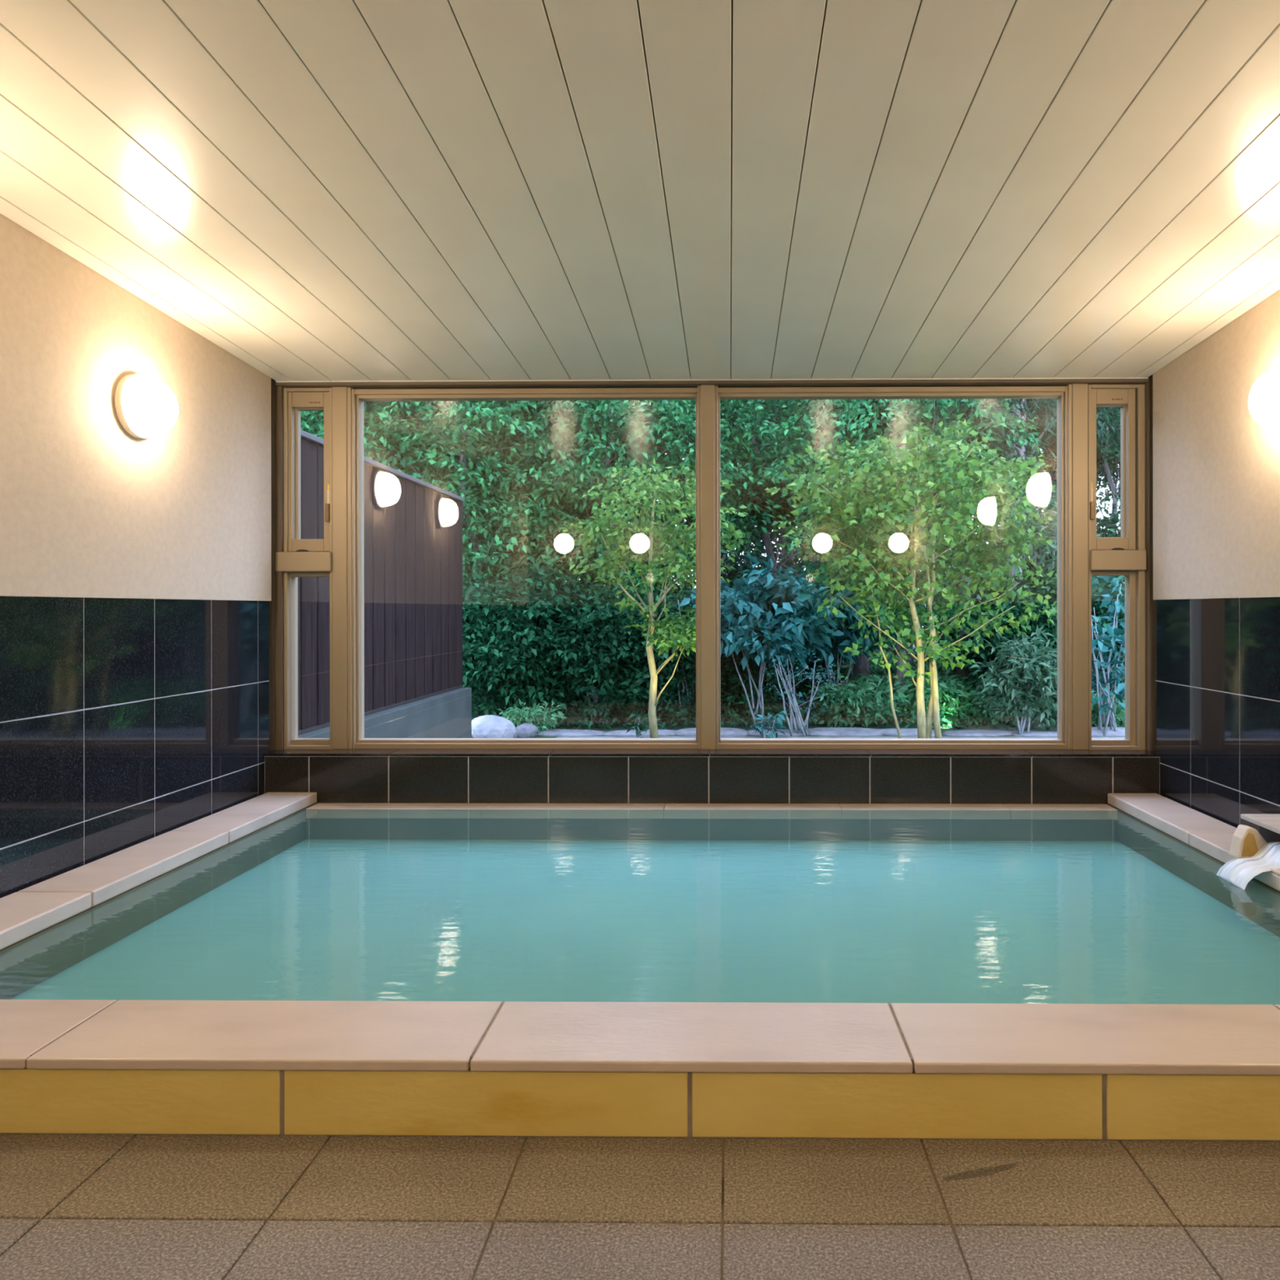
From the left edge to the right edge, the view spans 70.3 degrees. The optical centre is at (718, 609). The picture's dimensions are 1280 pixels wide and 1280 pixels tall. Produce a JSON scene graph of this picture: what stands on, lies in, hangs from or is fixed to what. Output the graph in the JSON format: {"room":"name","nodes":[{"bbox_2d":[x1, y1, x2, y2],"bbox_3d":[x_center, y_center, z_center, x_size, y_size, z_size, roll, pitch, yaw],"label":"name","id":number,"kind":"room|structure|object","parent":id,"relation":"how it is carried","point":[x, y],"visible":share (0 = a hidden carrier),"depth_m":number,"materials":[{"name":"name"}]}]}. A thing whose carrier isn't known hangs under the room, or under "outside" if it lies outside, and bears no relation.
{"room":"spa","nodes":[
{"label":"spa","id":0,"kind":"room"},
{"bbox_2d":[0,213,271,897],"bbox_3d":[-2.372,-0.250,1.764,0.150,2.850,5.630,0,0,1],"label":"wall","id":1,"kind":"structure","parent":0,"point":[135,573],"depth_m":3.41,"materials":[{"name":"tile"}]},
{"bbox_2d":[114,373,178,439],"bbox_3d":[-2.207,-0.791,3.527,0.140,0.248,0.248,0,0,1],"label":"wall lamp","id":2,"kind":"object","parent":1,"relation":"attached to","point":[146,407],"visible":1,"depth_m":3.46,"materials":[{"name":"white glass"}]},
{"bbox_2d":[275,387,333,749],"bbox_3d":[-2.138,-0.211,4.716,0.286,1.867,0.140,0,0,1],"label":"window","id":3,"kind":"structure","parent":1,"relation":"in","point":[300,557],"depth_m":4.69,"materials":[{"name":"brown wood"}]},
{"bbox_2d":[351,387,697,749],"bbox_3d":[-1.005,-0.211,4.717,1.814,1.864,0.090,0,0,1],"label":"window","id":4,"kind":"structure","parent":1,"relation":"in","point":[359,397],"depth_m":4.69,"materials":[{"name":"brown wood"}]},
{"bbox_2d":[275,375,1148,382],"bbox_3d":[-0.047,-1.192,4.606,4.434,0.054,0.014,0,0,1],"label":"trim","id":5,"kind":"structure","parent":1,"relation":"attached to","point":[811,379],"depth_m":4.60,"materials":[{"name":"brown wood"}]},
{"bbox_2d":[269,374,1155,751],"bbox_3d":[-0.045,-0.296,4.677,4.754,2.136,0.248,0,0,1],"label":"trim","id":6,"kind":"structure","parent":1,"relation":"attached to","point":[276,604],"depth_m":4.63,"materials":[{"name":"brown wood"}]},
{"bbox_2d":[717,386,1068,749],"bbox_3d":[0.893,-0.213,4.695,1.813,1.864,0.090,0,0,1],"label":"window","id":7,"kind":"structure","parent":6,"relation":"in","point":[1060,393],"depth_m":4.66,"materials":[{"name":"brown wood"}]},
{"bbox_2d":[0,0,1279,381],"bbox_3d":[-0.081,-1.375,1.786,4.634,0.413,5.630,0,0,1],"label":"ceiling","id":8,"kind":"structure","parent":0,"point":[314,190],"depth_m":2.63,"materials":[{"name":"white wood"}]},
{"bbox_2d":[0,1133,1279,1279],"bbox_3d":[-0.094,1.132,0.461,4.434,0.120,3.080,0,0,1],"label":"floor","id":9,"kind":"structure","parent":0,"point":[73,1206],"depth_m":1.62,"materials":[{"name":"tile"}]},
{"bbox_2d":[0,791,1279,1141],"bbox_3d":[-0.062,1.041,3.159,4.434,0.263,2.682,0,0,1],"label":"pool","id":10,"kind":"object","parent":9,"relation":"in","point":[269,963],"visible":0.94,"depth_m":2.70,"materials":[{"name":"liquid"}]},
{"bbox_2d":[0,803,1279,1005],"bbox_3d":[-0.060,1.056,3.271,4.414,0.233,2.440,0,0,1],"label":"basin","id":11,"kind":"object","parent":10,"relation":"in","point":[1110,903],"depth_m":3.28,"materials":[{"name":"teal liquid"}]},
{"bbox_2d":[1229,813,1279,875],"bbox_3d":[2.013,0.837,3.129,0.266,0.138,0.545,0,0,1],"label":"spout","id":12,"kind":"object","parent":10,"relation":"on","point":[1246,841],"visible":0.66,"depth_m":3.28,"materials":[{"name":"beige stone"}]},
{"label":"pool water","id":13,"kind":"object","parent":10,"relation":"in","visible":0},
{"bbox_2d":[1216,841,1279,889],"bbox_3d":[1.913,0.896,3.202,0.224,0.138,0.180,0,0,1],"label":"water stream","id":14,"kind":"object","parent":13,"relation":"on","point":[1239,872],"visible":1,"depth_m":3.19,"materials":[{"name":"white liquid"}]},
{"bbox_2d":[264,748,1159,804],"bbox_3d":[-0.044,0.945,4.629,4.634,0.454,0.263,0,0,1],"label":"wall ledge","id":15,"kind":"object","parent":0,"point":[353,775],"visible":0.64,"depth_m":4.50,"materials":[{"name":"tile"}]},
{"bbox_2d":[331,386,353,749],"bbox_3d":[-1.948,-0.218,4.728,0.100,1.881,0.112,0,0,1],"label":"trim","id":16,"kind":"structure","parent":15,"relation":"on","point":[341,396],"depth_m":4.67,"materials":[{"name":"brown wood"}]},
{"bbox_2d":[697,385,718,750],"bbox_3d":[-0.056,-0.220,4.700,0.106,1.881,0.122,0,0,1],"label":"window mullion","id":17,"kind":"structure","parent":15,"relation":"on","point":[707,395],"depth_m":4.64,"materials":[{"name":"brown wood"}]},
{"bbox_2d":[1066,383,1088,749],"bbox_3d":[1.840,-0.223,4.682,0.101,1.881,0.112,0,0,1],"label":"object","id":18,"kind":"structure","parent":15,"relation":"on","point":[1077,393],"depth_m":4.63,"materials":[{"name":"brown wood"}]},
{"bbox_2d":[1152,289,1279,832],"bbox_3d":[2.211,-0.256,1.709,0.150,2.850,5.630,0,0,1],"label":"wall","id":19,"kind":"structure","parent":0,"point":[1216,468],"depth_m":3.92,"materials":[{"name":"paint"}]},
{"bbox_2d":[1088,384,1146,749],"bbox_3d":[2.032,-0.216,4.666,0.290,1.867,0.140,0,0,1],"label":"window","id":20,"kind":"structure","parent":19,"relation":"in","point":[1125,555],"depth_m":4.63,"materials":[{"name":"brown wood"}]},
{"bbox_2d":[1248,368,1279,431],"bbox_3d":[2.086,-0.792,3.395,0.140,0.248,0.248,0,0,1],"label":"wall lamp","id":21,"kind":"object","parent":19,"relation":"attached to","point":[1264,402],"visible":1,"depth_m":3.36,"materials":[{"name":"white glass"}]},
{"label":"outside","id":22,"kind":"structure","parent":0,"visible":0},
{"bbox_2d":[471,640,1123,737],"bbox_3d":[2.450,1.519,37.373,64.000,0.300,65.200,0,0,1],"label":"ground","id":23,"kind":"structure","parent":22,"point":[971,726],"depth_m":10.62,"materials":[{"name":"soil"}]},
{"bbox_2d":[297,687,471,737],"bbox_3d":[-2.572,1.080,6.861,0.250,0.631,4.020,0,0,1],"label":"concrete footing","id":24,"kind":"object","parent":23,"relation":"on","point":[448,714],"visible":0.16,"depth_m":7.57,"materials":[{"name":"grey concrete"}]},
{"bbox_2d":[297,429,464,735],"bbox_3d":[-2.580,-0.162,6.875,0.135,1.855,4.048,0,0,1],"label":"wooden fence","id":25,"kind":"object","parent":24,"relation":"on","point":[413,544],"visible":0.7,"depth_m":7.06,"materials":[{"name":"wood"}]},
{"bbox_2d":[300,400,507,596],"bbox_3d":[-4.879,-2.167,12.719,3.964,7.123,4.686,0,0,-26],"label":"broadleaf tree","id":26,"kind":"object","parent":23,"relation":"on","point":[306,416],"visible":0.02,"depth_m":11.51,"materials":[{"name":"green plant"}]},
{"bbox_2d":[304,400,622,604],"bbox_3d":[-3.229,-1.847,11.632,4.260,6.475,3.604,0,0,-7],"label":"broadleaf tree","id":27,"kind":"object","parent":23,"relation":"on","point":[480,557],"visible":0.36,"depth_m":11.02,"materials":[{"name":"green plant"}]},
{"bbox_2d":[471,715,517,737],"bbox_3d":[-2.394,1.286,9.559,0.526,0.342,0.449,0,0,1],"label":"rock","id":28,"kind":"object","parent":23,"relation":"on","point":[486,726],"visible":0.61,"depth_m":9.42,"materials":[{"name":"grey stone"}]},
{"bbox_2d":[462,418,568,589],"bbox_3d":[-3.897,-1.879,18.398,3.813,7.468,3.863,0,0,41],"label":"cedar tree","id":29,"kind":"object","parent":23,"relation":"on","point":[549,419],"visible":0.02,"depth_m":18.06,"materials":[{"name":"green plant"}]},
{"bbox_2d":[462,564,577,717],"bbox_3d":[-2.503,0.421,10.612,1.914,1.919,1.580,0,0,-31],"label":"dense shrub","id":30,"kind":"object","parent":23,"relation":"on","point":[485,667],"visible":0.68,"depth_m":10.24,"materials":[{"name":"green plant"}]},
{"bbox_2d":[515,723,538,737],"bbox_3d":[-2.084,1.328,9.790,0.276,0.197,0.228,0,0,1],"label":"rock","id":31,"kind":"object","parent":23,"relation":"on","point":[525,730],"visible":0.69,"depth_m":9.70,"materials":[{"name":"grey stone"}]},
{"bbox_2d":[494,697,565,733],"bbox_3d":[-2.107,1.223,10.028,0.737,0.488,0.724,0,0,17],"label":"fern","id":32,"kind":"object","parent":23,"relation":"on","point":[521,717],"visible":0.8,"depth_m":9.95,"materials":[{"name":"green plant"}]},
{"bbox_2d":[409,400,678,687],"bbox_3d":[-2.550,-2.306,13.919,3.932,7.393,4.572,0,0,15],"label":"broadleaf tree","id":33,"kind":"object","parent":23,"relation":"on","point":[615,439],"visible":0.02,"depth_m":13.20,"materials":[{"name":"green plant"}]},
{"bbox_2d":[487,555,612,721],"bbox_3d":[-1.973,0.372,10.945,1.659,2.015,2.010,0,0,-15],"label":"dense shrub","id":34,"kind":"object","parent":23,"relation":"on","point":[557,602],"visible":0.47,"depth_m":10.37,"materials":[{"name":"green plant"}]},
{"bbox_2d":[537,728,605,736],"bbox_3d":[-1.675,1.393,10.009,0.841,0.121,0.376,0,0,1],"label":"edging stone","id":35,"kind":"object","parent":23,"relation":"on","point":[551,732],"visible":0.37,"depth_m":9.88,"materials":[{"name":"grey stone"}]},
{"bbox_2d":[536,577,679,726],"bbox_3d":[-1.392,0.467,10.740,1.818,1.823,1.501,0,0,-17],"label":"dense shrub","id":36,"kind":"object","parent":23,"relation":"on","point":[614,668],"visible":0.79,"depth_m":10.37,"materials":[{"name":"green plant"}]},
{"bbox_2d":[444,400,782,711],"bbox_3d":[-1.401,-1.738,12.143,4.288,6.252,3.980,0,0,-33],"label":"broadleaf tree","id":37,"kind":"object","parent":23,"relation":"on","point":[668,411],"visible":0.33,"depth_m":11.34,"materials":[{"name":"green plant"}]},
{"bbox_2d":[578,551,692,714],"bbox_3d":[-1.095,0.276,11.878,2.201,2.207,1.817,0,0,31],"label":"dense shrub","id":38,"kind":"object","parent":23,"relation":"on","point":[593,587],"visible":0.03,"depth_m":11.56,"materials":[{"name":"green plant"}]},
{"bbox_2d":[581,401,691,583],"bbox_3d":[-2.382,-2.491,21.898,4.527,8.868,4.588,0,0,-10],"label":"cedar tree","id":39,"kind":"object","parent":23,"relation":"on","point":[639,523],"visible":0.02,"depth_m":21.35,"materials":[{"name":"green plant"}]},
{"bbox_2d":[603,728,675,736],"bbox_3d":[-0.839,1.395,10.005,0.929,0.136,0.400,0,0,1],"label":"edging stone","id":40,"kind":"object","parent":23,"relation":"on","point":[661,732],"visible":0.47,"depth_m":9.85,"materials":[{"name":"grey stone"}]},
{"bbox_2d":[626,712,662,737],"bbox_3d":[-0.776,1.208,9.383,0.420,0.349,0.269,0,0,21],"label":"plant","id":41,"kind":"object","parent":23,"relation":"on","point":[642,725],"visible":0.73,"depth_m":9.35,"materials":[{"name":"green plant"}]},
{"bbox_2d":[558,457,746,737],"bbox_3d":[-0.654,-0.059,9.052,1.880,2.871,1.795,0,0,1],"label":"young tree","id":42,"kind":"object","parent":23,"relation":"on","point":[679,635],"visible":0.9,"depth_m":8.89,"materials":[{"name":"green plant"}]},
{"bbox_2d":[630,585,733,722],"bbox_3d":[-0.469,0.495,10.994,1.454,1.765,1.761,0,0,-1],"label":"dense shrub","id":43,"kind":"object","parent":23,"relation":"on","point":[685,673],"visible":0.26,"depth_m":10.68,"materials":[{"name":"green plant"}]},
{"bbox_2d":[674,727,749,736],"bbox_3d":[-0.085,1.389,9.984,0.844,0.154,0.396,0,0,1],"label":"edging stone","id":44,"kind":"object","parent":23,"relation":"on","point":[725,731],"visible":0.41,"depth_m":9.84,"materials":[{"name":"grey stone"}]},
{"bbox_2d":[635,400,821,674],"bbox_3d":[-0.184,-2.697,16.944,4.829,9.335,4.766,0,0,14],"label":"cedar tree","id":45,"kind":"object","parent":23,"relation":"on","point":[739,569],"visible":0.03,"depth_m":16.62,"materials":[{"name":"green plant"}]},
{"bbox_2d":[683,555,795,711],"bbox_3d":[0.193,0.322,12.404,1.738,2.111,2.106,0,0,33],"label":"dense shrub","id":46,"kind":"object","parent":23,"relation":"on","point":[725,575],"visible":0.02,"depth_m":12.40,"materials":[{"name":"green plant"}]},
{"bbox_2d":[626,399,876,699],"bbox_3d":[0.628,-1.660,13.115,3.916,6.081,3.288,0,0,-5],"label":"broadleaf tree","id":47,"kind":"object","parent":23,"relation":"on","point":[760,460],"visible":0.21,"depth_m":12.63,"materials":[{"name":"green plant"}]},
{"bbox_2d":[673,554,846,728],"bbox_3d":[0.475,0.372,10.360,1.986,2.008,1.467,0,0,1],"label":"shrub","id":48,"kind":"object","parent":23,"relation":"on","point":[749,625],"visible":0.91,"depth_m":10.13,"materials":[{"name":"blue plant"}]},
{"bbox_2d":[720,649,803,719],"bbox_3d":[0.472,0.656,11.208,1.185,1.439,1.436,0,0,-9],"label":"dense shrub","id":49,"kind":"object","parent":23,"relation":"on","point":[733,680],"visible":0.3,"depth_m":10.84,"materials":[{"name":"green plant"}]},
{"bbox_2d":[748,710,786,737],"bbox_3d":[0.519,1.240,9.555,0.405,0.352,0.411,0,0,1],"label":"plant","id":50,"kind":"object","parent":23,"relation":"on","point":[766,720],"visible":0.94,"depth_m":9.50,"materials":[{"name":"blue plant"}]},
{"bbox_2d":[746,728,803,736],"bbox_3d":[0.589,1.398,9.992,0.728,0.132,0.358,0,0,1],"label":"edging stone","id":51,"kind":"object","parent":23,"relation":"on","point":[787,732],"visible":0.33,"depth_m":9.88,"materials":[{"name":"grey stone"}]},
{"bbox_2d":[688,399,893,666],"bbox_3d":[1.559,-4.327,22.808,6.761,13.068,6.672,0,0,-9],"label":"cedar tree","id":52,"kind":"object","parent":23,"relation":"on","point":[815,562],"visible":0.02,"depth_m":22.36,"materials":[{"name":"green plant"}]},
{"bbox_2d":[466,678,1124,731],"bbox_3d":[1.328,1.274,12.390,13.324,0.785,4.878,0,0,1],"label":"undergrowth","id":53,"kind":"object","parent":23,"relation":"on","point":[673,713],"visible":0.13,"depth_m":10.54,"materials":[{"name":"green plant"}]},
{"bbox_2d":[759,639,840,736],"bbox_3d":[0.878,0.851,9.888,0.890,1.052,0.764,0,0,1],"label":"shrub","id":54,"kind":"object","parent":23,"relation":"on","point":[798,724],"visible":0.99,"depth_m":9.85,"materials":[{"name":"blue plant"}]},
{"bbox_2d":[777,574,853,701],"bbox_3d":[1.322,0.416,13.572,1.914,1.919,1.580,0,0,-42],"label":"dense shrub","id":55,"kind":"object","parent":23,"relation":"on","point":[823,664],"visible":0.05,"depth_m":13.40,"materials":[{"name":"green plant"}]},
{"bbox_2d":[779,568,897,700],"bbox_3d":[1.455,0.421,11.389,1.394,1.907,1.887,0,0,-35],"label":"shrub","id":56,"kind":"object","parent":23,"relation":"on","point":[843,638],"visible":0.42,"depth_m":11.02,"materials":[{"name":"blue plant"}]},
{"bbox_2d":[556,736,1124,738],"bbox_3d":[1.791,1.389,9.544,7.050,0.062,0.270,0,0,1],"label":"kerb","id":57,"kind":"object","parent":23,"relation":"on","point":[810,737],"visible":0.12,"depth_m":9.61,"materials":[{"name":"stone"}]},
{"bbox_2d":[807,727,882,736],"bbox_3d":[1.386,1.389,9.995,0.961,0.142,0.395,0,0,1],"label":"edging stone","id":58,"kind":"object","parent":23,"relation":"on","point":[834,731],"visible":0.44,"depth_m":9.88,"materials":[{"name":"grey stone"}]},
{"bbox_2d":[796,670,910,727],"bbox_3d":[1.594,1.118,10.793,1.228,0.814,1.206,0,0,35],"label":"fern","id":59,"kind":"object","parent":23,"relation":"on","point":[857,696],"visible":0.78,"depth_m":10.64,"materials":[{"name":"green plant"}]},
{"bbox_2d":[781,399,937,691],"bbox_3d":[2.027,-1.652,12.458,2.441,6.045,2.617,0,0,3],"label":"cedar tree","id":60,"kind":"object","parent":23,"relation":"on","point":[864,664],"visible":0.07,"depth_m":12.05,"materials":[{"name":"green plant"}]},
{"bbox_2d":[776,403,977,652],"bbox_3d":[5.844,-5.146,30.895,7.727,14.936,7.625,0,0,39],"label":"cedar tree","id":61,"kind":"object","parent":23,"relation":"on","point":[944,579],"visible":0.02,"depth_m":29.23,"materials":[{"name":"green plant"}]},
{"bbox_2d":[825,648,954,689],"bbox_3d":[2.556,0.991,13.460,1.842,1.221,1.809,0,0,26],"label":"fern","id":62,"kind":"object","parent":23,"relation":"on","point":[872,669],"visible":0.15,"depth_m":13.31,"materials":[{"name":"green plant"}]},
{"bbox_2d":[840,662,940,718],"bbox_3d":[2.177,1.092,11.587,1.351,0.895,1.326,0,0,35],"label":"fern","id":63,"kind":"object","parent":23,"relation":"on","point":[865,677],"visible":0.14,"depth_m":11.47,"materials":[{"name":"green plant"}]},
{"bbox_2d":[742,398,1042,719],"bbox_3d":[2.246,-1.576,11.474,3.658,5.914,3.146,0,0,-20],"label":"broadleaf tree","id":64,"kind":"object","parent":23,"relation":"on","point":[935,406],"visible":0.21,"depth_m":10.94,"materials":[{"name":"green plant"}]},
{"bbox_2d":[877,728,934,736],"bbox_3d":[2.055,1.395,9.965,0.856,0.150,0.382,0,0,1],"label":"edging stone","id":65,"kind":"object","parent":23,"relation":"on","point":[891,731],"visible":0.27,"depth_m":9.85,"materials":[{"name":"grey stone"}]},
{"bbox_2d":[817,400,999,682],"bbox_3d":[2.587,-1.739,12.965,2.692,6.218,2.511,0,0,12],"label":"cedar tree","id":66,"kind":"object","parent":23,"relation":"on","point":[910,655],"visible":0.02,"depth_m":12.77,"materials":[{"name":"green plant"}]},
{"bbox_2d":[764,413,1057,738],"bbox_3d":[2.011,-0.245,9.054,2.484,3.237,2.555,0,0,-44],"label":"young tree","id":67,"kind":"object","parent":23,"relation":"on","point":[970,469],"visible":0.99,"depth_m":8.80,"materials":[{"name":"green plant"}]},
{"bbox_2d":[888,662,980,725],"bbox_3d":[2.634,1.079,11.149,1.412,0.936,1.387,0,0,-28],"label":"fern","id":68,"kind":"object","parent":23,"relation":"on","point":[944,689],"visible":0.47,"depth_m":10.88,"materials":[{"name":"green plant"}]},
{"bbox_2d":[913,636,975,682],"bbox_3d":[3.453,0.990,13.991,1.842,1.221,1.809,0,0,-37],"label":"fern","id":69,"kind":"object","parent":23,"relation":"on","point":[940,670],"visible":0.08,"depth_m":13.49,"materials":[{"name":"green plant"}]},
{"bbox_2d":[886,399,1057,684],"bbox_3d":[3.208,-1.654,12.084,2.441,6.045,2.617,0,0,5],"label":"cedar tree","id":70,"kind":"object","parent":23,"relation":"on","point":[966,672],"visible":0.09,"depth_m":11.54,"materials":[{"name":"green plant"}]},
{"bbox_2d":[942,729,1011,736],"bbox_3d":[2.841,1.391,9.955,0.793,0.114,0.346,0,0,1],"label":"edging stone","id":71,"kind":"object","parent":23,"relation":"on","point":[960,732],"visible":0.46,"depth_m":9.85,"materials":[{"name":"grey stone"}]},
{"bbox_2d":[937,576,1017,672],"bbox_3d":[4.009,0.413,13.182,1.580,1.919,1.914,0,0,-44],"label":"dense shrub","id":72,"kind":"object","parent":23,"relation":"on","point":[952,634],"visible":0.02,"depth_m":13.23,"materials":[{"name":"green plant"}]},
{"bbox_2d":[941,677,1022,725],"bbox_3d":[3.176,1.141,10.938,1.085,0.732,1.105,0,0,-1],"label":"fern","id":73,"kind":"object","parent":23,"relation":"on","point":[975,714],"visible":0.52,"depth_m":10.76,"materials":[{"name":"green plant"}]},
{"bbox_2d":[939,401,1057,581],"bbox_3d":[5.222,-1.595,17.475,3.461,5.953,2.662,0,0,-31],"label":"broadleaf tree","id":74,"kind":"object","parent":23,"relation":"on","point":[1051,443],"visible":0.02,"depth_m":16.98,"materials":[{"name":"green plant"}]},
{"bbox_2d":[943,507,1057,607],"bbox_3d":[5.453,-0.257,15.519,2.687,3.262,3.254,0,0,42],"label":"dense shrub","id":75,"kind":"object","parent":23,"relation":"on","point":[1029,565],"visible":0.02,"depth_m":14.96,"materials":[{"name":"green plant"}]},
{"bbox_2d":[950,576,1057,719],"bbox_3d":[3.698,0.461,11.256,1.501,1.823,1.818,0,0,25],"label":"dense shrub","id":76,"kind":"object","parent":23,"relation":"on","point":[984,655],"visible":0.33,"depth_m":10.90,"materials":[{"name":"green plant"}]},
{"bbox_2d":[968,624,1057,735],"bbox_3d":[3.340,0.765,9.905,1.216,1.214,0.942,0,0,1],"label":"shrub","id":77,"kind":"object","parent":23,"relation":"on","point":[1011,696],"visible":0.91,"depth_m":9.81,"materials":[{"name":"green plant"}]},
{"bbox_2d":[1010,730,1057,736],"bbox_3d":[3.546,1.397,9.963,0.807,0.123,0.415,0,0,1],"label":"edging stone","id":78,"kind":"object","parent":23,"relation":"on","point":[1013,732],"visible":0.27,"depth_m":9.80,"materials":[{"name":"grey stone"}]},
{"bbox_2d":[991,478,1103,711],"bbox_3d":[4.319,-0.199,12.091,1.375,3.134,1.400,0,0,-32],"label":"shrub","id":79,"kind":"object","parent":23,"relation":"on","point":[1049,529],"visible":0.27,"depth_m":12.02,"materials":[{"name":"green plant"}]},
{"bbox_2d":[977,398,1120,590],"bbox_3d":[4.681,-2.951,13.928,3.738,8.636,3.487,0,0,-36],"label":"cedar tree","id":80,"kind":"object","parent":23,"relation":"on","point":[1046,419],"visible":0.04,"depth_m":13.81,"materials":[{"name":"green plant"}]},
{"bbox_2d":[977,400,1120,523],"bbox_3d":[6.403,-2.953,17.264,3.738,8.636,3.487,0,0,38],"label":"cedar tree","id":81,"kind":"object","parent":23,"relation":"on","point":[1052,474],"visible":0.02,"depth_m":17.22,"materials":[{"name":"green plant"}]},
{"bbox_2d":[982,555,1124,713],"bbox_3d":[4.348,0.269,11.785,2.201,2.207,1.817,0,0,29],"label":"dense shrub","id":82,"kind":"object","parent":23,"relation":"on","point":[1051,586],"visible":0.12,"depth_m":11.22,"materials":[{"name":"green plant"}]},
{"bbox_2d":[989,398,1120,485],"bbox_3d":[6.517,-2.953,16.455,3.487,8.636,3.738,0,0,37],"label":"cedar tree","id":83,"kind":"object","parent":23,"relation":"on","point":[1027,399],"visible":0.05,"depth_m":16.18,"materials":[{"name":"green plant"}]},
{"bbox_2d":[1026,404,1120,533],"bbox_3d":[6.707,-1.597,15.418,3.461,5.953,2.662,0,0,1],"label":"broadleaf tree","id":84,"kind":"object","parent":23,"relation":"on","point":[1115,495],"visible":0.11,"depth_m":15.35,"materials":[{"name":"green plant"}]},
{"bbox_2d":[1033,447,1120,528],"bbox_3d":[8.087,-2.955,18.065,3.487,8.636,3.738,0,0,-32],"label":"cedar tree","id":85,"kind":"object","parent":23,"relation":"on","point":[1114,476],"visible":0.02,"depth_m":18.27,"materials":[{"name":"green plant"}]},
{"bbox_2d":[1034,503,1124,585],"bbox_3d":[6.403,-0.163,15.160,2.529,3.070,3.063,0,0,-21],"label":"dense shrub","id":86,"kind":"object","parent":23,"relation":"on","point":[1104,522],"visible":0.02,"depth_m":14.70,"materials":[{"name":"green plant"}]},
{"bbox_2d":[1045,575,1124,736],"bbox_3d":[4.247,0.436,9.869,1.064,1.870,1.060,0,0,43],"label":"shrub","id":87,"kind":"object","parent":23,"relation":"on","point":[1113,677],"visible":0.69,"depth_m":9.80,"materials":[{"name":"blue plant"}]},
{"bbox_2d":[1052,688,1124,727],"bbox_3d":[4.434,1.165,10.568,0.965,0.651,0.982,0,0,-10],"label":"fern","id":88,"kind":"object","parent":23,"relation":"on","point":[1121,710],"visible":0.18,"depth_m":10.36,"materials":[{"name":"green plant"}]},
{"bbox_2d":[1091,726,1124,736],"bbox_3d":[4.267,1.375,9.959,0.886,0.146,0.394,0,0,1],"label":"edging stone","id":89,"kind":"object","parent":23,"relation":"on","point":[1121,731],"visible":0.09,"depth_m":9.80,"materials":[{"name":"grey stone"}]},
{"bbox_2d":[1093,575,1124,702],"bbox_3d":[5.266,0.316,11.909,1.738,2.111,2.106,0,0,-30],"label":"dense shrub","id":90,"kind":"object","parent":23,"relation":"on","point":[1122,580],"visible":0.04,"depth_m":11.56,"materials":[{"name":"green plant"}]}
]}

